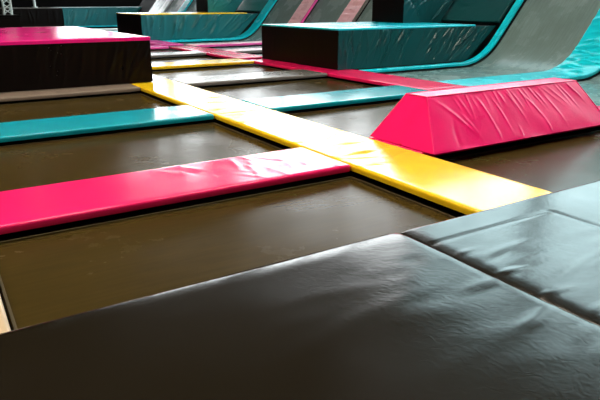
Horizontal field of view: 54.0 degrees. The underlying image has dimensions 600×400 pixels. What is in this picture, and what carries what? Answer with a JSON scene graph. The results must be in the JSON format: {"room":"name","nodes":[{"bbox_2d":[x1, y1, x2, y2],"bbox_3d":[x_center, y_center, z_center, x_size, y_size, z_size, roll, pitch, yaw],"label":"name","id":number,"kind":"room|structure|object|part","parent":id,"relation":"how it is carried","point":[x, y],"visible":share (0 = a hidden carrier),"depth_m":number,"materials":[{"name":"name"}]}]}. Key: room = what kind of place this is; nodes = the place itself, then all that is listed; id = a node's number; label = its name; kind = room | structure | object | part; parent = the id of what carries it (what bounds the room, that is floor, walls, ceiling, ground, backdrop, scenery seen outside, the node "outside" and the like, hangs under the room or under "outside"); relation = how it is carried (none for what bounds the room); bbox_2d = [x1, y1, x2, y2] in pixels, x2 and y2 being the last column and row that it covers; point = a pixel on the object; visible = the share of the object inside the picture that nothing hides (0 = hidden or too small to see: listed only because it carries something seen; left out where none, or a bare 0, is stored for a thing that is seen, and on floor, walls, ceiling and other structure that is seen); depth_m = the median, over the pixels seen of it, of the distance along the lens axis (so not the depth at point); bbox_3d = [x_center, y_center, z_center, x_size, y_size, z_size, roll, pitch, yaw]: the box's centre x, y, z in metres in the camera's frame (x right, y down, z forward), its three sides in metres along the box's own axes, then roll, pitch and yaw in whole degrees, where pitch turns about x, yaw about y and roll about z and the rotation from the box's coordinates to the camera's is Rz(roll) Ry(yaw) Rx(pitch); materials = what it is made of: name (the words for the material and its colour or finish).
{"room":"indoor trampoline park","nodes":[
{"label":"indoor trampoline park","id":0,"kind":"room"},
{"bbox_2d":[0,0,142,6],"bbox_3d":[-17.046,-12.707,28.163,21.600,10.100,0.200,-11,22,-30],"label":"wall","id":1,"kind":"structure","parent":0,"point":[15,3],"depth_m":31.92,"materials":[{"name":"paint"}]},
{"bbox_3d":[-5.872,-2.212,12.793,21.600,0.100,42.000,-11,22,-30],"label":"floor","id":2,"kind":"structure","parent":0,"visible":0},
{"bbox_2d":[0,7,63,26],"bbox_3d":[-13.775,-8.037,27.383,4.780,1.720,3.020,-11,22,-30],"label":"platform","id":3,"kind":"object","parent":2,"relation":"on","point":[40,16],"visible":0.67,"depth_m":26.76,"materials":[{"name":"black plastic"}]},
{"bbox_2d":[61,7,141,28],"bbox_3d":[-9.867,-8.818,29.681,4.420,1.720,3.035,-11,22,-30],"label":"platform","id":4,"kind":"object","parent":2,"relation":"on","point":[72,16],"visible":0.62,"depth_m":27.94,"materials":[{"name":"teal plastic"}]},
{"bbox_2d":[0,233,599,399],"bbox_3d":[-0.268,1.201,0.777,3.115,1.030,2.490,-11,22,-30],"label":"mat","id":5,"kind":"object","parent":2,"relation":"on","point":[393,316],"visible":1,"depth_m":1.60,"materials":[{"name":"black leather"}]},
{"bbox_2d":[0,30,599,330],"bbox_3d":[-5.253,-3.443,15.031,8.490,0.808,28.190,-11,22,-30],"label":"trim","id":6,"kind":"structure","parent":2,"relation":"on","point":[58,227],"depth_m":4.77,"materials":[{"name":"black plastic"}]},
{"bbox_2d":[0,296,10,333],"bbox_3d":[-2.590,-0.207,3.859,0.640,0.045,5.655,-11,22,-30],"label":"pad","id":7,"kind":"object","parent":6,"relation":"on","point":[4,324],"visible":0.36,"depth_m":1.96,"materials":[{"name":"beige plastic"}]},
{"bbox_2d":[0,14,21,27],"bbox_3d":[-10.094,-5.457,18.626,2.220,0.748,1.640,-11,22,-30],"label":"platform","id":8,"kind":"object","parent":6,"relation":"on","point":[8,20],"visible":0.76,"depth_m":18.32,"materials":[{"name":"black plastic"}]},
{"bbox_2d":[1,0,12,14],"bbox_3d":[-9.260,-9.776,17.363,0.264,8.240,0.258,-11,22,-30],"label":"lattice column","id":9,"kind":"structure","parent":8,"relation":"on","point":[2,1],"depth_m":18.55,"materials":[{"name":"metal"}]},
{"bbox_2d":[0,83,140,101],"bbox_3d":[-3.132,-1.293,7.106,2.241,0.045,0.706,-11,22,-30],"label":"pad","id":10,"kind":"object","parent":6,"relation":"on","point":[114,88],"visible":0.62,"depth_m":7.05,"materials":[{"name":"beige plastic"}]},
{"bbox_2d":[0,26,152,91],"bbox_3d":[-4.866,-2.115,8.572,4.065,0.580,4.534,-11,22,-30],"label":"platform","id":11,"kind":"object","parent":10,"relation":"on","point":[31,58],"visible":1,"depth_m":7.35,"materials":[{"name":"black plastic"}]},
{"bbox_2d":[0,93,171,122],"bbox_3d":[-2.491,-0.943,6.233,2.131,0.017,1.541,-11,22,-30],"label":"bed","id":12,"kind":"object","parent":6,"relation":"on","point":[115,103],"visible":0.57,"depth_m":6.49,"materials":[{"name":"black fabric"}]},
{"bbox_2d":[76,25,116,26],"bbox_3d":[-9.415,-8.235,27.884,3.250,0.045,0.680,-11,22,-30],"label":"pad","id":13,"kind":"object","parent":6,"relation":"on","point":[92,25],"visible":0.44,"depth_m":27.72,"materials":[{"name":"plastic"}]},
{"bbox_2d":[0,105,213,142],"bbox_3d":[-1.899,-0.698,5.312,2.147,0.049,0.676,-11,22,-30],"label":"pad","id":14,"kind":"object","parent":6,"relation":"on","point":[88,123],"visible":1,"depth_m":5.25,"materials":[{"name":"teal leather"}]},
{"bbox_2d":[105,0,165,30],"bbox_3d":[-7.453,-8.495,25.640,4.460,2.038,1.546,-11,22,-30],"label":"bed","id":15,"kind":"object","parent":6,"relation":"on","point":[158,4],"visible":0.15,"depth_m":26.41,"materials":[{"name":"grey"}]},
{"bbox_2d":[98,0,172,29],"bbox_3d":[-6.882,-8.204,24.714,4.364,1.995,0.680,-11,22,-30],"label":"pad","id":16,"kind":"object","parent":6,"relation":"on","point":[167,3],"visible":0.31,"depth_m":25.14,"materials":[{"name":"white plastic"}]},
{"bbox_2d":[0,122,283,191],"bbox_3d":[-1.309,-0.343,4.433,2.131,0.017,1.530,-11,22,-30],"label":"bed","id":17,"kind":"object","parent":6,"relation":"on","point":[26,165],"visible":0.73,"depth_m":4.49,"materials":[{"name":"black fabric"}]},
{"bbox_2d":[112,0,192,31],"bbox_3d":[-5.692,-7.601,22.902,4.364,1.995,0.680,-11,22,-30],"label":"pad","id":18,"kind":"object","parent":6,"relation":"on","point":[185,5],"visible":0.14,"depth_m":23.46,"materials":[{"name":"plastic"}]},
{"bbox_2d":[150,45,168,48],"bbox_3d":[-4.301,-3.594,13.986,2.232,0.045,0.700,-11,22,-30],"label":"pad","id":19,"kind":"object","parent":6,"relation":"on","point":[151,46],"visible":0.24,"depth_m":14.24,"materials":[{"name":"plastic"}]},
{"bbox_2d":[153,75,165,79],"bbox_3d":[-2.988,-2.170,9.722,0.285,0.045,3.819,-11,22,-30],"label":"pad","id":20,"kind":"object","parent":6,"relation":"on","point":[154,76],"visible":0.1,"depth_m":8.35,"materials":[{"name":"yellow plastic"}]},
{"bbox_2d":[151,50,178,52],"bbox_3d":[-3.701,-3.236,13.090,2.216,0.017,1.546,-11,22,-30],"label":"bed","id":21,"kind":"object","parent":6,"relation":"on","point":[152,51],"visible":0.12,"depth_m":13.85,"materials":[{"name":"black fabric"}]},
{"bbox_2d":[150,40,183,45],"bbox_3d":[-5.149,-4.895,17.876,0.660,0.045,7.140,-11,22,-30],"label":"pad","id":22,"kind":"object","parent":6,"relation":"on","point":[152,42],"visible":0.21,"depth_m":15.37,"materials":[{"name":"plastic"}]},
{"bbox_2d":[116,12,257,39],"bbox_3d":[-3.479,-5.451,18.311,3.710,0.712,2.529,-11,22,-30],"label":"platform","id":23,"kind":"object","parent":22,"relation":"on","point":[154,25],"visible":0.96,"depth_m":17.22,"materials":[{"name":"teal plastic"}]},
{"bbox_3d":[-5.060,-5.131,17.422,0.017,0.679,2.440,-11,22,-30],"label":"panel","id":24,"kind":"part","parent":23,"relation":"part of","materials":[{"name":"black plastic"}]},
{"bbox_2d":[196,0,242,11],"bbox_3d":[-2.486,-6.645,19.447,1.640,0.820,0.989,-11,22,-30],"label":"step","id":25,"kind":"structure","parent":23,"relation":"on","point":[201,5],"depth_m":19.03,"materials":[{"name":"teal plastic"}]},
{"bbox_3d":[-3.178,-6.494,19.067,0.012,0.780,0.950,-11,22,-30],"label":"panel","id":26,"kind":"part","parent":25,"relation":"part of","materials":[{"name":"black plastic"}]},
{"bbox_2d":[0,147,349,234],"bbox_3d":[-0.737,-0.109,3.543,2.147,0.049,0.611,-11,22,-30],"label":"pad","id":27,"kind":"object","parent":6,"relation":"on","point":[22,209],"visible":1,"depth_m":3.39,"materials":[{"name":"pink leather"}]},
{"bbox_2d":[166,0,184,11],"bbox_3d":[-6.263,-7.891,23.828,4.460,2.038,1.546,-11,22,-30],"label":"bed","id":28,"kind":"object","parent":6,"relation":"on","point":[175,6],"visible":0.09,"depth_m":24.60,"materials":[{"name":"grey"}]},
{"bbox_2d":[151,56,217,62],"bbox_3d":[-2.529,-2.642,11.306,2.216,0.017,1.476,-11,22,-30],"label":"bed","id":29,"kind":"object","parent":6,"relation":"on","point":[204,57],"visible":0.24,"depth_m":11.88,"materials":[{"name":"black fabric"}]},
{"bbox_2d":[186,0,196,11],"bbox_3d":[-5.073,-7.288,22.016,4.460,2.038,1.546,-11,22,-30],"label":"bed","id":30,"kind":"object","parent":6,"relation":"on","point":[192,8],"visible":0.06,"depth_m":23.05,"materials":[{"name":"grey"}]},
{"bbox_2d":[129,79,267,118],"bbox_3d":[-1.331,-1.238,6.917,0.600,0.052,2.939,-11,22,-30],"label":"pad","id":31,"kind":"object","parent":6,"relation":"on","point":[178,93],"visible":0.92,"depth_m":6.57,"materials":[{"name":"yellow plastic"}]},
{"bbox_2d":[152,58,253,69],"bbox_3d":[-1.953,-2.404,10.411,2.232,0.045,0.680,-11,22,-30],"label":"pad","id":32,"kind":"object","parent":6,"relation":"on","point":[217,62],"visible":0.77,"depth_m":10.35,"materials":[{"name":"yellow plastic"}]},
{"bbox_2d":[170,46,262,59],"bbox_3d":[-1.894,-3.244,12.920,0.660,0.045,3.730,-11,22,-30],"label":"pad","id":33,"kind":"object","parent":6,"relation":"on","point":[209,51],"visible":0.97,"depth_m":12.51,"materials":[{"name":"plastic"}]},
{"bbox_2d":[152,65,282,78],"bbox_3d":[-1.339,-2.038,9.494,2.216,0.017,1.618,-11,22,-30],"label":"bed","id":34,"kind":"object","parent":6,"relation":"on","point":[167,74],"visible":0.53,"depth_m":9.78,"materials":[{"name":"black fabric"}]},
{"bbox_2d":[160,0,276,41],"bbox_3d":[-2.059,-5.758,17.371,4.364,1.995,0.440,-11,22,-30],"label":"pad","id":35,"kind":"object","parent":6,"relation":"on","point":[270,3],"visible":0.98,"depth_m":17.82,"materials":[{"name":"plastic"}]},
{"bbox_2d":[0,176,456,329],"bbox_3d":[-0.241,0.199,2.808,2.131,0.017,1.237,-11,22,-30],"label":"bed","id":36,"kind":"object","parent":6,"relation":"on","point":[45,277],"visible":0.62,"depth_m":2.80,"materials":[{"name":"black fabric"}]},
{"bbox_2d":[180,0,302,45],"bbox_3d":[-1.508,-5.480,16.589,4.460,2.038,1.526,-11,22,-30],"label":"bed","id":37,"kind":"object","parent":6,"relation":"on","point":[282,12],"visible":0.4,"depth_m":17.32,"materials":[{"name":"grey"}]},
{"bbox_2d":[169,69,326,86],"bbox_3d":[-0.718,-1.779,8.530,2.232,0.048,0.706,-11,22,-30],"label":"pad","id":38,"kind":"object","parent":6,"relation":"on","point":[300,73],"visible":0.98,"depth_m":8.34,"materials":[{"name":"grey plastic"}]},
{"bbox_2d":[185,0,317,46],"bbox_3d":[-0.936,-5.189,15.662,4.364,1.995,0.705,-11,22,-30],"label":"pad","id":39,"kind":"object","parent":6,"relation":"on","point":[306,6],"visible":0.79,"depth_m":16.05,"materials":[{"name":"pink plastic"}]},
{"bbox_2d":[214,0,349,49],"bbox_3d":[-0.313,-4.874,14.770,4.460,2.038,1.546,-11,22,-30],"label":"bed","id":40,"kind":"object","parent":6,"relation":"on","point":[325,11],"visible":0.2,"depth_m":15.40,"materials":[{"name":"grey"}]},
{"bbox_2d":[201,78,373,99],"bbox_3d":[-0.117,-1.419,7.634,2.216,0.017,1.541,-11,22,-30],"label":"bed","id":41,"kind":"object","parent":6,"relation":"on","point":[252,91],"visible":0.54,"depth_m":7.84,"materials":[{"name":"black fabric"}]},
{"bbox_2d":[224,0,368,52],"bbox_3d":[0.259,-4.583,13.842,4.364,1.995,0.685,-11,22,-30],"label":"pad","id":42,"kind":"object","parent":6,"relation":"on","point":[354,8],"visible":0.37,"depth_m":14.34,"materials":[{"name":"pink plastic"}]},
{"bbox_2d":[254,0,372,55],"bbox_3d":[0.859,-4.280,12.986,4.460,2.038,1.476,-11,22,-30],"label":"bed","id":43,"kind":"object","parent":6,"relation":"on","point":[366,16],"visible":0.05,"depth_m":14.10,"materials":[{"name":"grey"}]},
{"bbox_2d":[241,85,429,111],"bbox_3d":[0.475,-1.174,6.713,2.232,0.048,0.676,-11,22,-30],"label":"pad","id":44,"kind":"object","parent":6,"relation":"on","point":[352,96],"visible":0.93,"depth_m":6.54,"materials":[{"name":"teal plastic"}]},
{"bbox_2d":[289,101,398,137],"bbox_3d":[1.065,-0.819,5.834,2.216,0.017,1.530,-11,22,-30],"label":"bed","id":45,"kind":"object","parent":6,"relation":"on","point":[363,120],"visible":0.3,"depth_m":5.84,"materials":[{"name":"black fabric"}]},
{"bbox_2d":[251,59,461,89],"bbox_3d":[0.551,-2.006,9.198,0.660,0.048,4.694,-11,22,-30],"label":"pad","id":46,"kind":"object","parent":6,"relation":"on","point":[381,79],"visible":0.71,"depth_m":8.39,"materials":[{"name":"plastic"}]},
{"bbox_2d":[261,22,494,69],"bbox_3d":[1.428,-2.935,10.900,3.520,0.621,2.502,-11,22,-30],"label":"platform","id":47,"kind":"object","parent":46,"relation":"on","point":[333,45],"visible":0.99,"depth_m":9.82,"materials":[{"name":"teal plastic"}]},
{"bbox_3d":[-0.059,-2.626,10.041,0.014,0.589,2.460,-11,22,-30],"label":"panel","id":48,"kind":"part","parent":47,"relation":"part of","materials":[{"name":"black plastic"}]},
{"bbox_2d":[372,0,453,22],"bbox_3d":[2.438,-4.090,11.921,1.690,0.910,0.988,-11,22,-30],"label":"step","id":49,"kind":"structure","parent":47,"relation":"on","point":[398,11],"depth_m":11.52,"materials":[{"name":"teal plastic"}]},
{"bbox_3d":[1.724,-3.935,11.527,0.012,0.870,0.950,-11,22,-30],"label":"panel","id":50,"kind":"part","parent":49,"relation":"part of","materials":[{"name":"black plastic"}]},
{"bbox_3d":[2.688,-3.947,11.555,1.680,0.870,0.058,-11,22,-30],"label":"panel","id":51,"kind":"part","parent":49,"relation":"part of","materials":[{"name":"teal plastic"}]},
{"bbox_3d":[2.076,-2.594,9.927,3.510,0.589,0.065,-11,22,-30],"label":"panel","id":52,"kind":"part","parent":47,"relation":"part of","materials":[{"name":"teal plastic"}]},
{"bbox_2d":[216,109,552,214],"bbox_3d":[0.355,-0.385,4.349,0.600,0.056,3.425,-11,22,-30],"label":"pad","id":53,"kind":"object","parent":6,"relation":"on","point":[466,190],"visible":0.94,"depth_m":3.81,"materials":[{"name":"yellow leather"}]},
{"bbox_2d":[362,0,523,72],"bbox_3d":[2.790,-3.299,9.989,4.364,1.995,0.135,-11,22,-30],"label":"pad","id":54,"kind":"object","parent":6,"relation":"on","point":[517,4],"visible":0.94,"depth_m":10.45,"materials":[{"name":"plastic"}]},
{"bbox_2d":[369,125,599,156],"bbox_3d":[1.637,-0.583,4.944,2.232,0.045,0.611,-11,22,-30],"label":"pad","id":55,"kind":"object","parent":6,"relation":"on","point":[374,138],"visible":0.14,"depth_m":4.47,"materials":[{"name":"pink leather"}]},
{"bbox_2d":[370,78,599,154],"bbox_3d":[1.612,-0.748,4.796,2.073,0.356,0.708,-11,22,-30],"label":"wedge","id":56,"kind":"object","parent":55,"relation":"on","point":[433,122],"visible":1,"depth_m":4.47,"materials":[{"name":"pink plastic"}]},
{"bbox_2d":[388,0,599,81],"bbox_3d":[3.271,-3.057,9.314,4.460,2.038,1.541,-11,22,-30],"label":"ramp","id":57,"kind":"object","parent":6,"relation":"on","point":[544,33],"visible":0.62,"depth_m":9.83,"materials":[{"name":"grey"}]},
{"bbox_2d":[427,86,599,109],"bbox_3d":[2.742,-0.896,5.862,0.660,0.050,3.580,-11,22,-30],"label":"pad","id":58,"kind":"object","parent":6,"relation":"on","point":[456,86],"visible":0.09,"depth_m":7.21,"materials":[{"name":"plastic"}]},
{"bbox_2d":[437,9,599,85],"bbox_3d":[3.839,-2.767,8.392,4.364,1.995,0.676,-11,22,-30],"label":"pad","id":59,"kind":"object","parent":6,"relation":"on","point":[583,62],"visible":0.87,"depth_m":8.79,"materials":[{"name":"plastic"}]},
{"bbox_2d":[441,130,599,191],"bbox_3d":[2.133,-0.278,4.209,2.216,0.017,1.237,-11,22,-30],"label":"bed","id":60,"kind":"object","parent":6,"relation":"on","point":[566,162],"visible":0.57,"depth_m":4.19,"materials":[{"name":"black fabric"}]},
{"bbox_2d":[578,74,599,105],"bbox_3d":[4.453,-2.457,7.514,4.460,2.038,1.530,-11,22,-30],"label":"bed","id":61,"kind":"object","parent":6,"relation":"on","point":[591,87],"visible":0.16,"depth_m":7.74,"materials":[{"name":"grey"}]},
{"bbox_3d":[-5.376,-3.375,13.340,0.305,0.045,3.820,-11,22,-30],"label":"pad","id":62,"kind":"object","parent":6,"relation":"on","visible":0},
{"bbox_2d":[151,51,205,57],"bbox_3d":[-3.106,-2.988,12.166,2.232,0.045,0.680,-11,22,-30],"label":"pad","id":63,"kind":"object","parent":62,"relation":"on","point":[181,53],"visible":0.49,"depth_m":12.30,"materials":[{"name":"grey plastic"}]},
{"bbox_2d":[138,0,599,81],"bbox_3d":[0.195,-5.455,17.934,4.950,2.750,29.600,-11,22,-30],"label":"trim","id":64,"kind":"structure","parent":2,"relation":"on","point":[146,5],"depth_m":11.54,"materials":[{"name":"black plastic"}]},
{"bbox_2d":[237,0,268,11],"bbox_3d":[-1.226,-6.708,18.968,1.028,1.214,1.700,-11,22,-30],"label":"slope cover","id":65,"kind":"object","parent":64,"relation":"on","point":[246,5],"visible":1,"depth_m":18.84,"materials":[{"name":"teal plastic"}]},
{"bbox_2d":[441,0,513,22],"bbox_3d":[3.531,-4.227,11.666,1.112,1.322,2.100,-11,22,-30],"label":"slope cover","id":66,"kind":"object","parent":64,"relation":"on","point":[476,11],"visible":0.65,"depth_m":11.28,"materials":[{"name":"teal plastic"}]},
{"bbox_2d":[401,181,599,325],"bbox_3d":[2.282,0.696,2.283,2.877,1.018,2.490,-11,22,-30],"label":"mat","id":67,"kind":"object","parent":2,"relation":"on","point":[546,247],"visible":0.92,"depth_m":2.29,"materials":[{"name":"grey leather"}]}
]}

